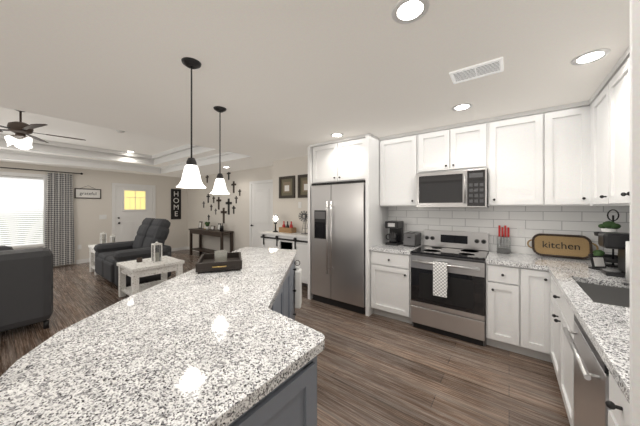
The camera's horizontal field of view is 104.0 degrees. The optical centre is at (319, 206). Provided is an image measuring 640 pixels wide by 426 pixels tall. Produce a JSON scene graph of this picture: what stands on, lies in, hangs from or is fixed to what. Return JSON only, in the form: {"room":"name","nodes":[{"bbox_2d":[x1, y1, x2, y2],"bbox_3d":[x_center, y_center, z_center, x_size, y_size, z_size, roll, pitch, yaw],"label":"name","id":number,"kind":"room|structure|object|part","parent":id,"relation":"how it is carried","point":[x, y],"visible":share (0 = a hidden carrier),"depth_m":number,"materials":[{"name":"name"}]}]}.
{"room":"kitchen","nodes":[
{"label":"kitchen","id":0,"kind":"room"},
{"bbox_2d":[0,161,187,266],"bbox_3d":[-7.179,-0.050,5.179,0.100,3.000,8.600,0,0,37],"label":"wall","id":1,"kind":"structure","parent":0,"point":[90,226],"depth_m":6.77,"materials":[{"name":"beige paint"}]},
{"bbox_2d":[0,171,46,249],"bbox_3d":[-7.119,0.115,5.215,0.148,1.770,2.010,0,0,37],"label":"window","id":2,"kind":"structure","parent":1,"relation":"in","point":[45,195],"depth_m":5.80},
{"bbox_2d":[0,175,43,245],"bbox_3d":[-7.122,0.090,5.217,0.046,1.552,1.820,0,0,37],"label":"window blinds","id":3,"kind":"object","parent":2,"relation":"attached to","point":[17,206],"visible":1,"depth_m":5.65,"materials":[{"name":"white plastic"}]},
{"bbox_2d":[0,167,82,174],"bbox_3d":[-6.973,-0.850,5.273,0.116,0.052,2.892,0,0,37],"label":"curtain rod","id":4,"kind":"object","parent":1,"relation":"attached to","point":[41,170],"visible":1,"depth_m":5.83,"materials":[{"name":"black metal"}]},
{"bbox_2d":[44,172,74,265],"bbox_3d":[-6.326,0.300,6.075,0.056,2.240,0.540,0,0,37],"label":"curtain","id":5,"kind":"object","parent":4,"relation":"hanging from","point":[59,233],"visible":0.98,"depth_m":6.09,"materials":[{"name":"grey fabric"}]},
{"bbox_2d":[76,258,94,263],"bbox_3d":[-5.994,1.400,6.652,0.014,0.100,0.720,0,0,37],"label":"baseboard","id":6,"kind":"structure","parent":1,"relation":"attached to","point":[88,259],"depth_m":6.47,"materials":[{"name":"white wood"}]},
{"bbox_2d":[74,186,100,198],"bbox_3d":[-6.069,-0.391,6.545,0.021,0.343,0.520,0,0,37],"label":"sign","id":7,"kind":"object","parent":1,"relation":"attached to","point":[84,193],"visible":1,"depth_m":6.53,"materials":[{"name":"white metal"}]},
{"bbox_2d":[99,215,106,218],"bbox_3d":[-5.891,0.272,6.789,0.010,0.120,0.150,0,0,37],"label":"switch plate","id":8,"kind":"object","parent":1,"relation":"attached to","point":[102,216],"visible":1,"depth_m":6.79,"materials":[{"name":"white plastic"}]},
{"bbox_2d":[112,183,155,235],"bbox_3d":[-5.451,0.390,7.363,0.018,2.120,1.070,0,0,37],"label":"door frame","id":9,"kind":"structure","parent":1,"relation":"attached to","point":[114,185],"depth_m":7.07,"materials":[{"name":"white wood"}]},
{"bbox_2d":[116,186,151,241],"bbox_3d":[-5.422,0.429,7.341,0.091,2.032,0.904,0,0,37],"label":"front door","id":10,"kind":"structure","parent":1,"relation":"in","point":[133,208],"depth_m":7.28,"materials":[{"name":"white wood"}]},
{"bbox_2d":[171,189,180,218],"bbox_3d":[-4.763,-0.095,8.272,0.021,1.000,0.310,0,0,37],"label":"home sign","id":11,"kind":"object","parent":1,"relation":"attached to","point":[175,203],"visible":1,"depth_m":8.26,"materials":[{"name":"black wood"}]},
{"bbox_2d":[171,246,186,250],"bbox_3d":[-4.836,1.400,8.183,0.014,0.100,0.940,0,0,37],"label":"baseboard","id":12,"kind":"structure","parent":1,"relation":"attached to","point":[179,248],"depth_m":8.33,"materials":[{"name":"white wood"}]},
{"bbox_2d":[188,166,272,251],"bbox_3d":[-2.633,-0.050,7.195,4.920,3.000,0.100,0,0,37],"label":"wall","id":13,"kind":"structure","parent":0,"point":[237,222],"depth_m":7.17,"materials":[{"name":"beige paint"}]},
{"bbox_2d":[249,179,272,246],"bbox_3d":[-1.450,0.395,6.223,0.960,2.110,0.018,0,0,37],"label":"door frame","id":14,"kind":"structure","parent":13,"relation":"attached to","point":[261,181],"depth_m":6.48,"materials":[{"name":"white wood"}]},
{"bbox_2d":[250,182,272,247],"bbox_3d":[-1.470,0.429,6.196,0.814,2.032,0.086,0,0,37],"label":"interior door","id":15,"kind":"structure","parent":13,"relation":"in","point":[261,206],"depth_m":6.23,"materials":[{"name":"white wood"}]},
{"bbox_2d":[0,249,569,425],"bbox_3d":[-3.259,1.500,2.214,9.930,0.100,8.800,0,0,37],"label":"floor","id":16,"kind":"structure","parent":0,"point":[373,369],"depth_m":2.25,"materials":[{"name":"brown wood"}]},
{"bbox_2d":[0,245,52,331],"bbox_3d":[-4.225,0.953,2.412,0.950,0.995,2.190,0,0,37],"label":"sofa","id":17,"kind":"object","parent":16,"relation":"on","point":[26,287],"visible":1,"depth_m":2.83,"materials":[{"name":"grey fabric"}]},
{"bbox_2d":[88,244,97,274],"bbox_3d":[-4.801,1.150,5.637,0.540,0.600,0.540,0,0,37],"label":"end table","id":18,"kind":"object","parent":16,"relation":"on","point":[92,252],"visible":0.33,"depth_m":5.56,"materials":[{"name":"white wood"}]},
{"bbox_2d":[100,232,106,243],"bbox_3d":[-4.887,0.705,5.640,0.100,0.290,0.100,0,0,37],"label":"lantern","id":19,"kind":"object","parent":18,"relation":"on","point":[103,237],"visible":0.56,"depth_m":5.62,"materials":[{"name":"white wood"}]},
{"bbox_2d":[110,234,115,242],"bbox_3d":[-4.665,0.735,5.635,0.090,0.230,0.090,0,0,37],"label":"lantern","id":20,"kind":"object","parent":18,"relation":"on","point":[112,238],"visible":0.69,"depth_m":5.62,"materials":[{"name":"white wood"}]},
{"bbox_2d":[94,218,170,285],"bbox_3d":[-3.805,0.822,5.131,1.620,1.155,1.015,0,0,37],"label":"recliner","id":21,"kind":"object","parent":16,"relation":"on","point":[110,256],"visible":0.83,"depth_m":4.99,"materials":[{"name":"grey fabric"}]},
{"bbox_2d":[117,256,184,296],"bbox_3d":[-2.785,1.175,4.125,0.720,0.550,0.740,0,0,37],"label":"coffee table","id":22,"kind":"object","parent":16,"relation":"on","point":[134,270],"visible":0.73,"depth_m":4.00,"materials":[{"name":"white wood"}]},
{"bbox_2d":[151,242,161,262],"bbox_3d":[-2.683,0.735,4.111,0.120,0.330,0.120,0,0,37],"label":"lantern","id":23,"kind":"object","parent":22,"relation":"on","point":[156,252],"visible":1,"depth_m":4.09,"materials":[{"name":"white wood"}]},
{"bbox_2d":[189,228,233,253],"bbox_3d":[-3.220,1.060,7.306,1.810,0.780,0.370,0,0,37],"label":"console table","id":24,"kind":"object","parent":16,"relation":"on","point":[209,232],"visible":0.92,"depth_m":7.19,"materials":[{"name":"brown wood"}]},
{"bbox_2d":[232,260,316,425],"bbox_3d":[-0.556,1.010,1.852,1.918,0.880,2.243,0,0,37],"label":"kitchen island","id":25,"kind":"object","parent":16,"relation":"on","point":[295,404],"depth_m":0.89,"materials":[{"name":"wood"}]},
{"bbox_2d":[0,247,324,425],"bbox_3d":[-0.665,0.550,1.914,2.208,0.040,2.312,0,0,37],"label":"island countertop","id":26,"kind":"structure","parent":25,"relation":"on","point":[190,348],"depth_m":0.89,"materials":[{"name":"white stone"}]},
{"bbox_2d":[195,252,241,273],"bbox_3d":[-0.880,0.487,2.217,0.350,0.085,0.449,0,0,-19],"label":"serving tray","id":27,"kind":"object","parent":26,"relation":"on","point":[205,262],"visible":0.96,"depth_m":2.05,"materials":[{"name":"brown wood"}]},
{"bbox_2d":[215,250,226,261],"bbox_3d":[-0.890,0.444,2.244,0.106,0.100,0.106,0,0,37],"label":"candle jar","id":28,"kind":"object","parent":27,"relation":"on","point":[220,255],"visible":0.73,"depth_m":2.20,"materials":[{"name":"white glass"}]},
{"bbox_3d":[-0.258,0.883,2.911,0.080,0.534,0.180,0,0,0],"label":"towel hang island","id":29,"kind":"part","parent":25,"relation":"part of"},
{"bbox_2d":[260,230,307,283],"bbox_3d":[-0.521,0.975,4.757,1.470,0.950,0.400,0,0,37],"label":"sideboard","id":30,"kind":"object","parent":16,"relation":"on","point":[298,241],"visible":0.29,"depth_m":4.54,"materials":[{"name":"white paint"}]},
{"bbox_2d":[272,214,278,231],"bbox_3d":[-0.890,0.325,5.000,0.124,0.350,0.124,0,0,37],"label":"table lamp","id":31,"kind":"object","parent":30,"relation":"on","point":[275,218],"visible":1,"depth_m":4.96,"materials":[{"name":"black metal"}]},
{"bbox_2d":[279,221,295,232],"bbox_3d":[-0.639,0.390,4.922,0.340,0.220,0.140,0,0,37],"label":"crate","id":32,"kind":"object","parent":30,"relation":"on","point":[284,228],"visible":1,"depth_m":4.86,"materials":[{"name":"brown wood"}]},
{"bbox_2d":[299,211,307,233],"bbox_3d":[-0.288,0.284,4.604,0.165,0.432,0.143,0,0,37],"label":"windmill","id":33,"kind":"object","parent":30,"relation":"on","point":[303,218],"visible":0.83,"depth_m":4.59,"materials":[{"name":"silver metal"}]},
{"bbox_2d":[311,180,364,313],"bbox_3d":[0.403,0.544,3.856,0.910,1.812,0.723,0,0,37],"label":"fridge","id":34,"kind":"object","parent":16,"relation":"on","point":[337,244],"visible":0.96,"depth_m":3.59,"materials":[{"name":"silver metal"}]},
{"bbox_2d":[308,133,387,315],"bbox_3d":[0.427,0.232,3.895,1.053,2.437,0.668,0,0,37],"label":"surround","id":35,"kind":"object","parent":16,"relation":"on","point":[354,158],"visible":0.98,"depth_m":3.55,"materials":[{"name":"white paint"}]},
{"bbox_2d":[371,250,411,323],"bbox_3d":[1.072,1.012,3.431,0.530,0.876,0.630,0,0,37],"label":"base cabinet","id":36,"kind":"object","parent":16,"relation":"on","point":[390,272],"depth_m":3.18,"materials":[{"name":"white paint"}]},
{"bbox_2d":[370,243,423,254],"bbox_3d":[1.064,0.555,3.421,0.530,0.040,0.641,0,0,37],"label":"countertop","id":37,"kind":"structure","parent":36,"relation":"on","point":[400,249],"depth_m":3.22,"materials":[{"name":"stone"}]},
{"bbox_2d":[385,220,403,245],"bbox_3d":[1.057,0.367,3.588,0.212,0.335,0.241,0,0,37],"label":"coffee maker","id":38,"kind":"object","parent":37,"relation":"on","point":[396,234],"visible":0.98,"depth_m":3.51,"materials":[{"name":"black plastic"}]},
{"bbox_2d":[403,231,420,246],"bbox_3d":[1.270,0.442,3.453,0.170,0.187,0.280,0,0,37],"label":"toaster","id":39,"kind":"object","parent":37,"relation":"on","point":[411,239],"visible":1,"depth_m":3.37,"materials":[{"name":"silver metal"}]},
{"bbox_2d":[411,230,488,346],"bbox_3d":[1.556,0.882,3.003,0.750,1.135,0.703,0,0,37],"label":"range","id":40,"kind":"object","parent":16,"relation":"on","point":[459,312],"visible":0.98,"depth_m":2.80,"materials":[{"name":"silver metal"}]},
{"bbox_2d":[433,261,447,297],"bbox_3d":[1.325,0.796,2.755,0.140,0.368,0.044,0,0,37],"label":"towel","id":41,"kind":"object","parent":40,"relation":"hanging from","point":[440,278],"visible":0.88,"depth_m":2.73,"materials":[{"name":"beige fabric"}]},
{"bbox_2d":[486,264,530,356],"bbox_3d":[2.024,1.012,2.711,0.338,0.876,0.630,0,0,37],"label":"base cabinet","id":42,"kind":"object","parent":16,"relation":"on","point":[518,309],"depth_m":2.46,"materials":[{"name":"white paint"}]},
{"bbox_2d":[486,251,545,269],"bbox_3d":[2.061,0.555,2.667,0.450,0.040,0.641,0,0,37],"label":"countertop","id":43,"kind":"structure","parent":42,"relation":"on","point":[531,261],"depth_m":2.53,"materials":[{"name":"stone"}]},
{"bbox_2d":[497,225,510,253],"bbox_3d":[2.139,0.375,2.908,0.130,0.320,0.110,0,0,37],"label":"knife block","id":44,"kind":"object","parent":43,"relation":"on","point":[504,244],"visible":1,"depth_m":2.88,"materials":[{"name":"clear glass"}]},
{"bbox_2d":[554,257,618,270],"bbox_3d":[2.503,0.555,2.333,0.420,0.040,0.641,0,0,37],"label":"countertop","id":45,"kind":"structure","parent":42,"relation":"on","point":[562,262],"depth_m":2.37,"materials":[{"name":"stone"}]},
{"bbox_2d":[531,269,552,362],"bbox_3d":[2.171,1.012,2.600,0.293,0.876,0.630,0,0,37],"label":"base cabinet","id":46,"kind":"object","parent":16,"relation":"on","point":[541,291],"depth_m":2.32,"materials":[{"name":"white paint"}]},
{"bbox_2d":[542,256,629,403],"bbox_3d":[1.924,0.555,1.565,0.661,0.040,2.565,0,0,37],"label":"countertop","id":47,"kind":"structure","parent":46,"relation":"on","point":[606,327],"depth_m":1.22,"materials":[{"name":"stone"}]},
{"bbox_2d":[527,233,598,258],"bbox_3d":[2.529,0.407,2.628,0.546,0.237,0.078,0,0,37],"label":"tray","id":48,"kind":"object","parent":47,"relation":"on","point":[568,246],"visible":0.92,"depth_m":2.62,"materials":[{"name":"brown wood"}]},
{"bbox_2d":[588,256,606,269],"bbox_3d":[2.398,0.479,2.152,0.110,0.111,0.070,0,0,0],"label":"decor","id":49,"kind":"object","parent":47,"relation":"on","point":[597,262],"visible":0.91,"depth_m":2.15,"materials":[{"name":"black metal"}]},
{"bbox_2d":[576,282,629,307],"bbox_3d":[1.921,0.656,1.537,0.474,0.158,0.694,0,0,37],"label":"sink basin","id":50,"kind":"object","parent":47,"relation":"in","point":[611,295],"visible":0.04,"depth_m":1.82,"materials":[{"name":"silver metal"}]},
{"bbox_2d":[588,209,620,267],"bbox_3d":[2.649,0.278,2.259,0.310,0.514,0.310,0,0,37],"label":"tiered stand","id":51,"kind":"object","parent":47,"relation":"on","point":[609,226],"visible":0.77,"depth_m":2.26,"materials":[{"name":"black metal"}]},
{"bbox_2d":[598,232,629,277],"bbox_3d":[2.352,0.370,1.958,0.210,0.330,0.180,0,0,37],"label":"machine","id":52,"kind":"object","parent":47,"relation":"on","point":[612,240],"visible":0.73,"depth_m":1.93,"materials":[{"name":"black plastic"}]},
{"bbox_2d":[622,241,629,283],"bbox_3d":[2.215,0.360,1.735,0.150,0.349,0.150,0,0,37],"label":"paper towel roll","id":53,"kind":"object","parent":47,"relation":"on","point":[627,280],"visible":0.15,"depth_m":1.75,"materials":[{"name":"white paper"}]},
{"bbox_2d":[551,288,573,425],"bbox_3d":[2.032,1.101,1.671,0.630,0.700,1.057,0,0,37],"label":"base cabinet","id":54,"kind":"object","parent":16,"relation":"on","point":[562,358],"depth_m":1.77,"materials":[{"name":"white paint"}]},
{"bbox_2d":[563,314,611,425],"bbox_3d":[1.497,1.015,1.031,0.656,0.870,0.590,0,0,37],"label":"dishwasher","id":55,"kind":"object","parent":16,"relation":"on","point":[591,385],"visible":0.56,"depth_m":1.15,"materials":[{"name":"silver metal"}]},
{"bbox_2d":[605,371,629,425],"bbox_3d":[1.257,1.012,0.646,0.630,0.876,0.293,0,0,37],"label":"base cabinet","id":56,"kind":"object","parent":16,"relation":"on","point":[619,415],"depth_m":0.86,"materials":[{"name":"white paint"}]},
{"bbox_2d":[630,0,639,425],"bbox_3d":[1.154,0.232,0.525,0.648,2.437,0.020,0,0,37],"label":"wall","id":57,"kind":"structure","parent":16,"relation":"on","point":[634,212],"depth_m":0.71,"materials":[{"name":"white paint"}]},
{"bbox_2d":[0,0,629,177],"bbox_3d":[-3.259,-1.270,2.214,9.930,0.560,8.800,0,0,37],"label":"ceiling","id":58,"kind":"structure","parent":0,"point":[282,79],"depth_m":1.83,"materials":[{"name":"paint"}]},
{"bbox_2d":[0,110,85,149],"bbox_3d":[-4.267,-1.139,3.611,1.320,0.583,1.298,0,0,37],"label":"ceiling fan","id":59,"kind":"object","parent":58,"relation":"hanging from","point":[21,129],"visible":0.94,"depth_m":3.55,"materials":[{"name":"brown wood"}]},
{"bbox_2d":[176,57,205,188],"bbox_3d":[-0.880,-0.561,1.713,0.188,0.857,0.188,0,0,37],"label":"pendant light","id":60,"kind":"object","parent":58,"relation":"hanging from","point":[191,177],"visible":1,"depth_m":1.68,"materials":[{"name":"white glass"}]},
{"bbox_2d":[210,106,229,193],"bbox_3d":[-1.005,-0.561,2.513,0.188,0.857,0.188,0,0,37],"label":"pendant light","id":61,"kind":"object","parent":58,"relation":"hanging from","point":[219,186],"visible":1,"depth_m":2.49,"materials":[{"name":"white glass"}]},
{"bbox_2d":[331,133,342,136],"bbox_3d":[0.234,-0.987,3.438,0.180,0.006,0.180,0,0,37],"label":"recessed light","id":62,"kind":"object","parent":58,"relation":"in","point":[336,135],"visible":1,"depth_m":3.44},
{"bbox_2d":[391,0,428,23],"bbox_3d":[0.452,-0.987,1.256,0.180,0.006,0.180,0,0,37],"label":"recessed light","id":63,"kind":"object","parent":58,"relation":"in","point":[406,11],"visible":1,"depth_m":1.25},
{"bbox_2d":[452,103,471,110],"bbox_3d":[1.406,-0.987,2.475,0.180,0.006,0.180,0,0,37],"label":"recessed light","id":64,"kind":"object","parent":58,"relation":"in","point":[464,106],"visible":1,"depth_m":2.48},
{"bbox_2d":[449,57,502,83],"bbox_3d":[1.136,-0.983,1.820,0.320,0.013,0.200,0,0,37],"label":"ceiling vent","id":65,"kind":"object","parent":58,"relation":"in","point":[490,67],"visible":0.98,"depth_m":1.81,"materials":[{"name":"white metal"}]},
{"bbox_2d":[571,48,610,64],"bbox_3d":[1.782,-0.987,1.650,0.180,0.006,0.180,0,0,37],"label":"recessed light","id":66,"kind":"object","parent":58,"relation":"in","point":[590,56],"visible":1,"depth_m":1.64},
{"bbox_2d":[273,156,533,254],"bbox_3d":[1.136,-0.050,4.030,5.110,3.000,0.400,0,0,37],"label":"wall","id":67,"kind":"structure","parent":0,"point":[287,209],"depth_m":5.09,"materials":[{"name":"beige paint"}]},
{"bbox_2d":[279,175,294,197],"bbox_3d":[-0.681,-0.405,5.134,0.440,0.450,0.029,0,0,37],"label":"picture frame","id":68,"kind":"object","parent":67,"relation":"attached to","point":[286,186],"visible":0.98,"depth_m":5.12,"materials":[{"name":"black wood"}]},
{"bbox_2d":[298,174,307,197],"bbox_3d":[-0.258,-0.405,4.815,0.440,0.450,0.029,0,0,37],"label":"picture frame","id":69,"kind":"object","parent":67,"relation":"attached to","point":[303,186],"visible":0.58,"depth_m":4.86,"materials":[{"name":"black wood"}]},
{"bbox_2d":[379,130,422,205],"bbox_3d":[1.189,-0.499,3.526,0.603,0.980,0.342,0,0,37],"label":"upper cabinet","id":70,"kind":"object","parent":67,"relation":"attached to","point":[401,155],"depth_m":3.40,"materials":[{"name":"white paint"}]},
{"bbox_2d":[423,123,458,172],"bbox_3d":[1.548,-0.715,3.254,0.443,0.550,0.342,0,0,37],"label":"upper cabinet","id":71,"kind":"object","parent":67,"relation":"attached to","point":[440,144],"depth_m":3.09,"materials":[{"name":"white paint"}]},
{"bbox_2d":[416,168,488,206],"bbox_3d":[1.634,-0.210,3.105,0.750,0.430,0.456,0,0,37],"label":"microwave","id":72,"kind":"object","parent":71,"relation":"attached to","point":[463,188],"visible":0.98,"depth_m":2.93,"materials":[{"name":"silver metal"}]},
{"bbox_2d":[459,118,490,169],"bbox_3d":[1.801,-0.715,3.063,0.443,0.550,0.342,0,0,37],"label":"upper cabinet","id":73,"kind":"object","parent":67,"relation":"attached to","point":[474,136],"depth_m":2.87,"materials":[{"name":"white paint"}]},
{"bbox_2d":[388,206,627,258],"bbox_3d":[2.006,0.263,3.116,2.400,0.543,0.008,0,0,37],"label":"backsplash","id":74,"kind":"structure","parent":67,"relation":"attached to","point":[586,221],"depth_m":2.91,"materials":[{"name":"tile"}]},
{"bbox_2d":[488,110,534,205],"bbox_3d":[2.161,-0.499,2.791,0.606,0.980,0.342,0,0,37],"label":"upper cabinet","id":75,"kind":"object","parent":67,"relation":"attached to","point":[511,176],"depth_m":2.67,"materials":[{"name":"white paint"}]},
{"bbox_2d":[535,101,582,205],"bbox_3d":[2.437,-0.499,2.533,0.408,0.980,0.420,0,0,37],"label":"upper cabinet","id":76,"kind":"object","parent":67,"relation":"attached to","point":[575,154],"depth_m":2.45,"materials":[{"name":"white paint"}]},
{"bbox_2d":[583,77,606,205],"bbox_3d":[2.436,-0.499,2.001,0.388,0.980,0.628,0,0,37],"label":"upper cabinet","id":77,"kind":"object","parent":67,"relation":"attached to","point":[595,108],"depth_m":2.19,"materials":[{"name":"white paint"}]},
{"bbox_2d":[607,55,622,205],"bbox_3d":[2.169,-0.499,1.601,0.332,0.980,0.586,0,0,37],"label":"upper cabinet","id":78,"kind":"object","parent":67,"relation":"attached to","point":[615,77],"depth_m":1.81,"materials":[{"name":"white paint"}]},
{"bbox_2d":[623,46,629,205],"bbox_3d":[1.891,-0.499,1.234,0.332,0.980,0.586,0,0,37],"label":"upper cabinet","id":79,"kind":"object","parent":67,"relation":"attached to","point":[626,56],"depth_m":1.62,"materials":[{"name":"white paint"}]},
{"bbox_2d":[628,206,629,232],"bbox_3d":[2.194,0.263,1.366,0.008,0.543,2.575,0,0,37],"label":"backsplash","id":80,"kind":"structure","parent":67,"relation":"attached to","point":[628,206],"depth_m":2.39,"materials":[{"name":"tile"}]},
{"label":"outside","id":81,"kind":"structure","parent":0,"visible":0},
{"bbox_2d":[0,179,42,244],"bbox_3d":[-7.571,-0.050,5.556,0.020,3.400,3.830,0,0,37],"label":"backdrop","id":82,"kind":"structure","parent":81,"point":[25,213],"depth_m":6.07,"materials":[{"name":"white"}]}
]}

